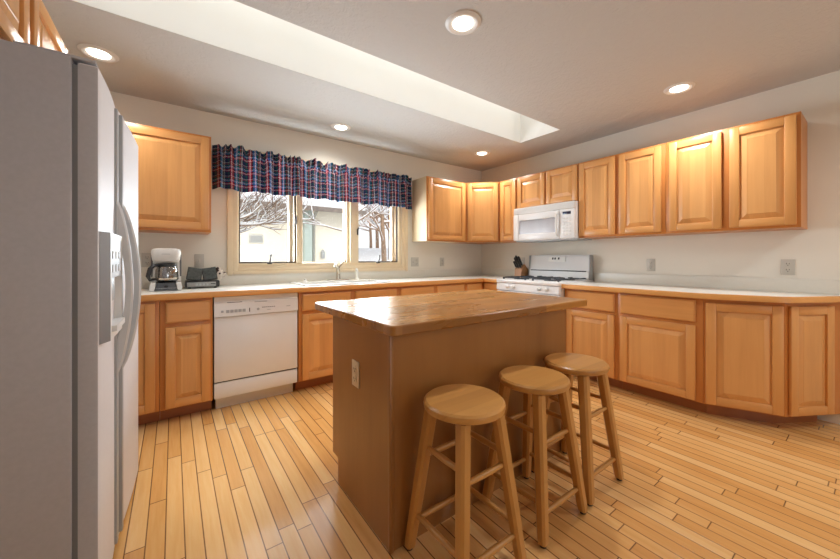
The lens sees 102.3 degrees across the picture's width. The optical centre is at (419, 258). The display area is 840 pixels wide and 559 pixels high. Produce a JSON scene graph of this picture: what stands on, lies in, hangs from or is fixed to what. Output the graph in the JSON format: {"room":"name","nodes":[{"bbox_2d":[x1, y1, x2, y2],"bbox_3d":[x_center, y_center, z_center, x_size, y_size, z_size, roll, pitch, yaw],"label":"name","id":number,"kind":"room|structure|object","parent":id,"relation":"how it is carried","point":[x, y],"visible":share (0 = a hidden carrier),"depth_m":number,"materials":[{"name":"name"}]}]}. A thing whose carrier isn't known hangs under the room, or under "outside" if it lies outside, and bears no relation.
{"room":"kitchen","nodes":[
{"label":"kitchen","id":0,"kind":"room"},
{"bbox_2d":[110,91,480,275],"bbox_3d":[-1.031,-0.074,3.640,4.970,2.400,0.150,0,0,-36],"label":"wall","id":1,"kind":"structure","parent":0,"point":[222,130],"depth_m":3.18,"materials":[{"name":"beige paint"}]},
{"bbox_2d":[141,253,150,266],"bbox_3d":[-2.180,0.013,2.703,0.070,0.115,0.010,0,0,-36],"label":"wall outlet","id":2,"kind":"object","parent":1,"relation":"attached to","point":[145,257],"visible":0.9,"depth_m":2.70,"materials":[{"name":"grey plastic"}]},
{"bbox_2d":[125,122,210,234],"bbox_3d":[-2.005,-0.588,2.630,0.630,0.762,0.330,0,0,-36],"label":"upper cabinet","id":3,"kind":"object","parent":1,"relation":"attached to","point":[174,167],"visible":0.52,"depth_m":2.54,"materials":[{"name":"brown wood"}]},
{"bbox_2d":[194,254,203,266],"bbox_3d":[-1.896,0.021,2.906,0.070,0.115,0.016,0,0,-36],"label":"wall switch","id":4,"kind":"object","parent":1,"relation":"attached to","point":[198,258],"visible":1,"depth_m":2.90,"materials":[{"name":"grey plastic"}]},
{"bbox_2d":[212,144,411,209],"bbox_3d":[-0.928,-0.803,3.529,2.110,0.417,0.147,0,0,-36],"label":"window valance","id":5,"kind":"object","parent":1,"relation":"attached to","point":[239,169],"visible":1,"depth_m":3.34,"materials":[{"name":"fabric"}]},
{"bbox_2d":[227,147,407,275],"bbox_3d":[-0.966,-0.422,3.637,1.945,1.165,0.171,0,0,-36],"label":"window","id":6,"kind":"structure","parent":1,"relation":"in","point":[398,216],"depth_m":3.48,"materials":[{"name":"beige paint"}]},
{"bbox_2d":[141,268,528,288],"bbox_3d":[-0.726,0.192,3.221,4.666,0.097,0.882,0,0,-36],"label":"backsplash","id":7,"kind":"structure","parent":1,"relation":"attached to","point":[297,277],"depth_m":3.68,"materials":[{"name":"grey laminate"}]},
{"bbox_2d":[411,257,418,265],"bbox_3d":[-0.061,0.043,4.244,0.116,0.115,0.016,0,0,-36],"label":"wall switch","id":8,"kind":"object","parent":1,"relation":"attached to","point":[414,260],"visible":1,"depth_m":4.25,"materials":[{"name":"grey plastic"}]},
{"bbox_2d":[412,176,465,242],"bbox_3d":[0.251,-0.588,4.275,0.626,0.762,0.330,0,0,-36],"label":"upper cabinet","id":9,"kind":"object","parent":1,"relation":"attached to","point":[438,204],"visible":1,"depth_m":4.11,"materials":[{"name":"brown wood"}]},
{"bbox_2d":[440,258,443,265],"bbox_3d":[0.295,0.048,4.508,0.070,0.115,0.010,0,0,-36],"label":"wall outlet","id":10,"kind":"object","parent":1,"relation":"attached to","point":[441,259],"visible":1,"depth_m":4.50,"materials":[{"name":"grey plastic"}]},
{"bbox_2d":[460,182,510,243],"bbox_3d":[0.833,-0.588,4.527,0.609,0.762,0.609,0,0,-36],"label":"upper cabinet","id":11,"kind":"object","parent":1,"relation":"attached to","point":[482,198],"visible":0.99,"depth_m":4.29,"materials":[{"name":"brown wood"}]},
{"bbox_2d":[72,0,559,142],"bbox_3d":[-0.206,-1.675,2.484,3.602,0.799,0.476,0,0,-36],"label":"skylight","id":12,"kind":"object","parent":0,"point":[231,25],"depth_m":2.37,"materials":[{"name":"beige paint"}]},
{"bbox_2d":[42,0,839,170],"bbox_3d":[1.238,-1.335,0.529,4.970,0.120,7.850,0,0,-36],"label":"ceiling","id":13,"kind":"structure","parent":0,"point":[587,70],"depth_m":2.18,"materials":[{"name":"white paint"}]},
{"bbox_2d":[77,43,118,62],"bbox_3d":[-1.995,-1.266,2.101,0.192,0.014,0.192,0,0,-36],"label":"recessed light","id":14,"kind":"object","parent":13,"relation":"in","point":[95,52],"visible":1,"depth_m":2.08,"materials":[{"name":"white plastic"}]},
{"bbox_2d":[86,48,110,59],"bbox_3d":[-1.995,-1.266,2.101,0.111,0.013,0.111,0,0,-36],"label":"diffuser","id":15,"kind":"object","parent":14,"relation":"attached to","point":[97,54],"depth_m":2.09,"materials":[{"name":"white"}]},
{"bbox_2d":[331,123,350,130],"bbox_3d":[-0.767,-1.266,3.283,0.192,0.014,0.192,0,0,-36],"label":"recessed light","id":16,"kind":"object","parent":13,"relation":"in","point":[337,126],"visible":1,"depth_m":3.26,"materials":[{"name":"white"}]},
{"bbox_2d":[335,125,346,129],"bbox_3d":[-0.767,-1.266,3.283,0.111,0.013,0.111,0,0,-36],"label":"diffuser","id":17,"kind":"object","parent":16,"relation":"attached to","point":[337,127],"depth_m":3.26,"materials":[{"name":"white"}]},
{"bbox_2d":[445,10,480,34],"bbox_3d":[0.233,-1.266,1.832,0.192,0.014,0.192,0,0,-36],"label":"recessed light","id":18,"kind":"object","parent":13,"relation":"in","point":[463,22],"visible":1,"depth_m":1.82,"materials":[{"name":"white"}]},
{"bbox_2d":[453,16,472,30],"bbox_3d":[0.233,-1.266,1.832,0.111,0.013,0.111,0,0,-36],"label":"diffuser","id":19,"kind":"object","parent":18,"relation":"attached to","point":[460,23],"depth_m":1.82,"materials":[{"name":"white"}]},
{"bbox_2d":[474,151,489,155],"bbox_3d":[0.750,-1.266,4.093,0.192,0.014,0.192,0,0,-36],"label":"recessed light","id":20,"kind":"object","parent":13,"relation":"in","point":[478,153],"visible":1,"depth_m":4.07,"materials":[{"name":"white"}]},
{"bbox_2d":[663,81,695,94],"bbox_3d":[1.938,-1.266,2.531,0.192,0.014,0.192,0,0,-36],"label":"recessed light","id":21,"kind":"object","parent":13,"relation":"in","point":[681,87],"visible":1,"depth_m":2.51,"materials":[{"name":"white"}]},
{"bbox_2d":[670,85,687,92],"bbox_3d":[1.938,-1.266,2.531,0.111,0.013,0.111,0,0,-36],"label":"diffuser","id":22,"kind":"object","parent":21,"relation":"attached to","point":[680,88],"depth_m":2.53,"materials":[{"name":"white"}]},
{"bbox_2d":[113,375,839,558],"bbox_3d":[1.238,1.185,0.529,4.970,0.120,7.850,0,0,-36],"label":"floor","id":23,"kind":"structure","parent":0,"point":[255,479],"depth_m":1.61,"materials":[{"name":"brown wood"}]},
{"bbox_2d":[0,39,140,558],"bbox_3d":[-1.522,0.265,1.155,0.888,1.722,0.885,0,0,-36],"label":"refrigerator","id":24,"kind":"object","parent":23,"relation":"on","point":[70,269],"visible":1,"depth_m":0.97,"materials":[{"name":"grey metal"}]},
{"bbox_2d":[138,301,159,424],"bbox_3d":[-2.218,0.703,2.296,0.728,0.845,0.618,0,0,-36],"label":"base cabinet","id":25,"kind":"object","parent":23,"relation":"on","point":[149,314],"visible":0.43,"depth_m":2.23,"materials":[{"name":"brown wood"}]},
{"bbox_2d":[160,298,212,419],"bbox_3d":[-1.799,0.703,2.602,0.305,0.845,0.618,0,0,-36],"label":"base cabinet","id":26,"kind":"object","parent":23,"relation":"on","point":[186,325],"visible":0.91,"depth_m":2.36,"materials":[{"name":"brown wood"}]},
{"bbox_2d":[213,293,297,408],"bbox_3d":[-1.425,0.705,2.864,0.594,0.842,0.600,0,0,-36],"label":"dishwasher","id":27,"kind":"object","parent":23,"relation":"on","point":[255,336],"visible":1,"depth_m":2.62,"materials":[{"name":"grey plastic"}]},
{"bbox_2d":[213,297,213,396],"bbox_3d":[-1.439,0.654,2.884,0.592,0.742,0.550,0,0,-36],"label":"tub","id":28,"kind":"object","parent":27,"relation":"in","point":[213,297],"depth_m":2.50,"materials":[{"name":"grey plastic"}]},
{"bbox_2d":[293,287,397,389],"bbox_3d":[-0.784,0.703,3.342,0.985,0.845,0.618,0,0,-36],"label":"base cabinet","id":29,"kind":"object","parent":23,"relation":"on","point":[314,327],"visible":0.3,"depth_m":2.90,"materials":[{"name":"brown wood"}]},
{"bbox_2d":[398,283,464,295],"bbox_3d":[-0.015,0.703,3.903,0.915,0.845,0.618,0,0,-36],"label":"base cabinet","id":30,"kind":"object","parent":23,"relation":"on","point":[438,288],"visible":0.02,"depth_m":3.61,"materials":[{"name":"brown wood"}]},
{"bbox_2d":[333,309,565,553],"bbox_3d":[0.200,0.709,1.883,1.214,0.834,0.599,0,0,-36],"label":"base cabinet","id":31,"kind":"object","parent":23,"relation":"on","point":[377,425],"visible":0.72,"depth_m":1.47,"materials":[{"name":"brown wood"}]},
{"bbox_2d":[352,359,359,388],"bbox_3d":[-0.292,0.520,1.526,0.010,0.115,0.070,0,0,-36],"label":"island outlet","id":32,"kind":"object","parent":31,"relation":"attached to","point":[355,365],"visible":1,"depth_m":1.51,"materials":[{"name":"beige plastic"}]},
{"bbox_2d":[315,289,586,336],"bbox_3d":[0.212,0.271,2.006,1.403,0.039,0.861,0,0,-36],"label":"countertop","id":33,"kind":"structure","parent":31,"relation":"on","point":[393,316],"depth_m":1.73,"materials":[{"name":"brown wood"}]},
{"bbox_2d":[405,384,526,558],"bbox_3d":[0.166,0.827,1.280,0.330,0.598,0.330,0,0,-36],"label":"bar stool","id":34,"kind":"object","parent":23,"relation":"on","point":[464,406],"visible":1,"depth_m":1.23,"materials":[{"name":"brown wood"}]},
{"bbox_2d":[465,282,498,290],"bbox_3d":[0.797,0.703,4.332,0.897,0.845,0.881,0,0,-36],"label":"base cabinet","id":35,"kind":"object","parent":23,"relation":"on","point":[472,285],"visible":0.02,"depth_m":4.01,"materials":[{"name":"brown wood"}]},
{"bbox_2d":[141,268,528,301],"bbox_3d":[-0.726,0.212,3.221,4.666,0.137,0.882,0,0,-36],"label":"countertop","id":36,"kind":"structure","parent":35,"relation":"on","point":[244,285],"depth_m":3.22,"materials":[{"name":"white laminate"}]},
{"bbox_2d":[149,248,181,290],"bbox_3d":[-1.920,0.081,2.562,0.193,0.312,0.214,0,0,-36],"label":"coffee maker","id":37,"kind":"object","parent":36,"relation":"on","point":[158,255],"visible":0.98,"depth_m":2.52,"materials":[{"name":"white plastic"}]},
{"bbox_2d":[146,263,178,281],"bbox_3d":[-1.919,0.103,2.526,0.195,0.142,0.149,0,0,-36],"label":"coffee carafe","id":38,"kind":"object","parent":37,"relation":"on","point":[149,270],"visible":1,"depth_m":2.48,"materials":[{"name":"clear glass"}]},
{"bbox_2d":[185,279,219,288],"bbox_3d":[-1.791,0.209,2.783,0.237,0.062,0.158,0,0,-36],"label":"stereo","id":39,"kind":"object","parent":36,"relation":"on","point":[189,284],"visible":1,"depth_m":2.73,"materials":[{"name":"black plastic"}]},
{"bbox_2d":[186,267,201,280],"bbox_3d":[-1.820,0.126,2.732,0.117,0.116,0.034,0,0,-36],"label":"pot holder","id":40,"kind":"object","parent":39,"relation":"on","point":[195,274],"visible":1,"depth_m":2.73,"materials":[{"name":"grey fabric"}]},
{"bbox_2d":[201,267,217,279],"bbox_3d":[-1.736,0.127,2.792,0.114,0.116,0.034,0,0,-36],"label":"pot holder","id":41,"kind":"object","parent":39,"relation":"on","point":[210,273],"visible":1,"depth_m":2.79,"materials":[{"name":"grey fabric"}]},
{"bbox_2d":[215,267,225,279],"bbox_3d":[-1.694,0.126,2.859,0.099,0.104,0.044,0,0,-36],"label":"oven mitt","id":42,"kind":"object","parent":39,"relation":"on","point":[220,274],"visible":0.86,"depth_m":2.85,"materials":[{"name":"fabric"}]},
{"bbox_2d":[327,261,348,280],"bbox_3d":[-0.807,0.127,3.462,0.229,0.204,0.223,0,0,-36],"label":"kitchen faucet","id":43,"kind":"object","parent":36,"relation":"on","point":[336,265],"visible":0.99,"depth_m":3.51,"materials":[{"name":"silver metal"}]},
{"bbox_2d":[290,279,390,285],"bbox_3d":[-0.777,0.320,3.334,0.856,0.182,0.483,0,0,-36],"label":"sink","id":44,"kind":"object","parent":36,"relation":"in","point":[353,281],"visible":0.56,"depth_m":3.34,"materials":[{"name":"white ceramic"}]},
{"bbox_2d":[514,264,527,277],"bbox_3d":[1.266,0.158,4.232,0.150,0.165,0.100,0,0,-36],"label":"knife block","id":45,"kind":"object","parent":36,"relation":"on","point":[523,270],"visible":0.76,"depth_m":4.19,"materials":[{"name":"brown wood"}]},
{"bbox_2d":[482,365,587,548],"bbox_3d":[0.513,0.827,1.529,0.330,0.598,0.330,0,0,-36],"label":"bar stool","id":46,"kind":"object","parent":23,"relation":"on","point":[535,382],"visible":0.9,"depth_m":1.48,"materials":[{"name":"brown wood"}]},
{"bbox_2d":[497,255,593,296],"bbox_3d":[1.339,0.543,3.703,0.716,1.165,0.764,0,0,-36],"label":"gas range","id":47,"kind":"object","parent":23,"relation":"on","point":[547,273],"visible":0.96,"depth_m":3.69,"materials":[{"name":"white metal"}]},
{"bbox_2d":[497,286,564,296],"bbox_3d":[1.339,0.646,3.703,0.716,0.758,0.764,0,0,-36],"label":"oven","id":48,"kind":"object","parent":47,"relation":"in","point":[558,291],"depth_m":3.40,"materials":[{"name":"white metal"}]},
{"bbox_2d":[497,278,593,285],"bbox_3d":[1.359,0.250,3.717,0.667,0.035,0.764,0,0,-36],"label":"cooktop","id":49,"kind":"object","parent":47,"relation":"in","point":[505,281],"depth_m":3.53,"materials":[{"name":"white metal"}]},
{"bbox_2d":[531,353,623,505],"bbox_3d":[0.807,0.827,1.753,0.330,0.598,0.330,0,0,-36],"label":"bar stool","id":50,"kind":"object","parent":23,"relation":"on","point":[583,366],"visible":0.79,"depth_m":1.69,"materials":[{"name":"brown wood"}]},
{"bbox_2d":[565,289,621,387],"bbox_3d":[1.769,0.707,3.240,0.608,0.838,0.485,0,0,-36],"label":"base cabinet","id":51,"kind":"object","parent":23,"relation":"on","point":[591,329],"visible":0.61,"depth_m":3.01,"materials":[{"name":"brown wood"}]},
{"bbox_2d":[562,272,839,302],"bbox_3d":[2.123,0.219,2.727,0.646,0.137,1.728,0,0,-36],"label":"countertop","id":52,"kind":"structure","parent":51,"relation":"on","point":[773,290],"depth_m":2.61,"materials":[{"name":"white laminate"}]},
{"bbox_2d":[618,293,706,412],"bbox_3d":[2.082,0.707,2.812,0.608,0.838,0.572,0,0,-36],"label":"base cabinet","id":53,"kind":"object","parent":23,"relation":"on","point":[661,338],"visible":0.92,"depth_m":2.61,"materials":[{"name":"brown wood"}]},
{"bbox_2d":[704,299,839,423],"bbox_3d":[2.437,0.707,2.330,0.605,0.838,0.620,0,0,-36],"label":"base cabinet","id":54,"kind":"object","parent":23,"relation":"on","point":[769,362],"visible":1,"depth_m":2.24,"materials":[{"name":"brown wood"}]},
{"bbox_2d":[481,70,839,424],"bbox_3d":[3.200,-0.074,1.929,0.150,2.400,7.600,0,0,-36],"label":"wall","id":55,"kind":"structure","parent":0,"point":[815,250],"depth_m":2.74,"materials":[{"name":"beige paint"}]},
{"bbox_2d":[500,178,519,242],"bbox_3d":[1.206,-0.588,4.251,0.330,0.762,0.272,0,0,-36],"label":"upper cabinet","id":56,"kind":"object","parent":55,"relation":"attached to","point":[508,188],"visible":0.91,"depth_m":4.16,"materials":[{"name":"brown wood"}]},
{"bbox_2d":[517,163,578,208],"bbox_3d":[1.510,-0.776,3.835,0.330,0.384,0.755,0,0,-36],"label":"upper cabinet","id":57,"kind":"object","parent":55,"relation":"attached to","point":[557,185],"visible":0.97,"depth_m":3.69,"materials":[{"name":"brown wood"}]},
{"bbox_2d":[514,201,591,242],"bbox_3d":[1.468,-0.388,3.804,0.432,0.390,0.751,0,0,-36],"label":"microwave oven","id":58,"kind":"object","parent":57,"relation":"attached to","point":[555,222],"visible":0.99,"depth_m":3.65,"materials":[{"name":"white plastic"}]},
{"bbox_2d":[579,143,672,238],"bbox_3d":[1.955,-0.588,3.224,0.330,0.762,0.750,0,0,-36],"label":"upper cabinet","id":59,"kind":"object","parent":55,"relation":"attached to","point":[622,195],"visible":1,"depth_m":3.08,"materials":[{"name":"brown wood"}]},
{"bbox_2d":[647,259,654,270],"bbox_3d":[2.178,0.062,3.194,0.010,0.115,0.070,0,0,-36],"label":"wall outlet","id":60,"kind":"object","parent":55,"relation":"attached to","point":[650,262],"visible":1,"depth_m":3.19,"materials":[{"name":"grey plastic"}]},
{"bbox_2d":[595,272,839,294],"bbox_3d":[2.373,0.199,2.917,0.018,0.097,1.715,0,0,-36],"label":"backsplash","id":61,"kind":"structure","parent":55,"relation":"attached to","point":[831,287],"depth_m":2.72,"materials":[{"name":"grey laminate"}]},
{"bbox_2d":[666,111,806,234],"bbox_3d":[2.400,-0.588,2.614,0.330,0.762,0.754,0,0,-36],"label":"upper cabinet","id":62,"kind":"object","parent":55,"relation":"attached to","point":[750,177],"visible":1,"depth_m":2.46,"materials":[{"name":"brown wood"}]},
{"bbox_2d":[781,259,794,274],"bbox_3d":[2.698,0.064,2.481,0.010,0.115,0.070,0,0,-36],"label":"wall outlet","id":63,"kind":"object","parent":55,"relation":"attached to","point":[787,265],"visible":1,"depth_m":2.48,"materials":[{"name":"grey plastic"}]},
{"bbox_3d":[-0.695,-0.075,-0.911,0.150,2.400,7.600,0,0,-36],"label":"wall","id":64,"kind":"structure","parent":0,"visible":0},
{"bbox_2d":[0,0,66,52],"bbox_3d":[-1.608,-0.806,1.009,0.623,0.324,0.940,0,0,-36],"label":"upper cabinet","id":65,"kind":"object","parent":64,"relation":"attached to","point":[25,21],"visible":0.39,"depth_m":1.15,"materials":[{"name":"brown wood"}]},
{"label":"outside","id":66,"kind":"structure","parent":0,"visible":0},
{"bbox_2d":[359,248,389,260],"bbox_3d":[-4.572,0.504,17.549,34.000,2.123,26.000,0,0,-36],"label":"ground","id":67,"kind":"structure","parent":66,"point":[365,254],"depth_m":14.89,"materials":[{"name":"white snow"}]},
{"bbox_2d":[240,192,317,233],"bbox_3d":[-3.801,-1.347,5.238,4.738,5.762,4.226,0,0,-4],"label":"tree","id":68,"kind":"object","parent":67,"relation":"on","point":[245,218],"visible":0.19,"depth_m":6.38,"materials":[{"name":"grey plant"}]},
{"bbox_2d":[240,192,366,262],"bbox_3d":[-8.441,-0.465,8.725,12.150,4.380,6.900,0,0,-36],"label":"house","id":69,"kind":"structure","parent":67,"relation":"on","point":[320,243],"depth_m":8.78,"materials":[{"name":"beige paint"}]},
{"bbox_2d":[249,234,263,242],"bbox_3d":[-3.959,-0.479,8.190,0.320,0.210,0.044,0,0,-36],"label":"wall vent","id":70,"kind":"object","parent":69,"relation":"attached to","point":[253,238],"depth_m":8.18,"materials":[{"name":"grey plastic"}]},
{"bbox_2d":[281,196,379,231],"bbox_3d":[-1.502,-1.218,7.835,4.226,5.499,3.176,0,0,-8],"label":"tree","id":71,"kind":"object","parent":67,"relation":"on","point":[366,205],"visible":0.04,"depth_m":7.86,"materials":[{"name":"grey plant"}]},
{"bbox_2d":[359,215,387,247],"bbox_3d":[-2.257,-4.100,21.453,7.574,7.480,6.012,0,0,-36],"label":"tree","id":72,"kind":"object","parent":67,"relation":"on","point":[369,229],"visible":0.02,"depth_m":21.18,"materials":[{"name":"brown plant"}]},
{"bbox_2d":[359,202,389,260],"bbox_3d":[-0.946,-3.235,14.203,6.472,7.191,5.840,0,0,-36],"label":"tree","id":73,"kind":"object","parent":67,"relation":"on","point":[384,210],"visible":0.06,"depth_m":12.69,"materials":[{"name":"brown plant"}]},
{"bbox_2d":[360,203,389,259],"bbox_3d":[-0.760,-3.390,14.644,7.493,7.078,6.187,0,0,-22],"label":"tree","id":74,"kind":"object","parent":67,"relation":"on","point":[376,213],"visible":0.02,"depth_m":14.30,"materials":[{"name":"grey plant"}]},
{"bbox_2d":[366,208,387,247],"bbox_3d":[-1.760,-4.559,17.915,6.600,8.340,7.346,0,0,-16],"label":"tree","id":75,"kind":"object","parent":67,"relation":"on","point":[386,216],"visible":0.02,"depth_m":18.03,"materials":[{"name":"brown plant"}]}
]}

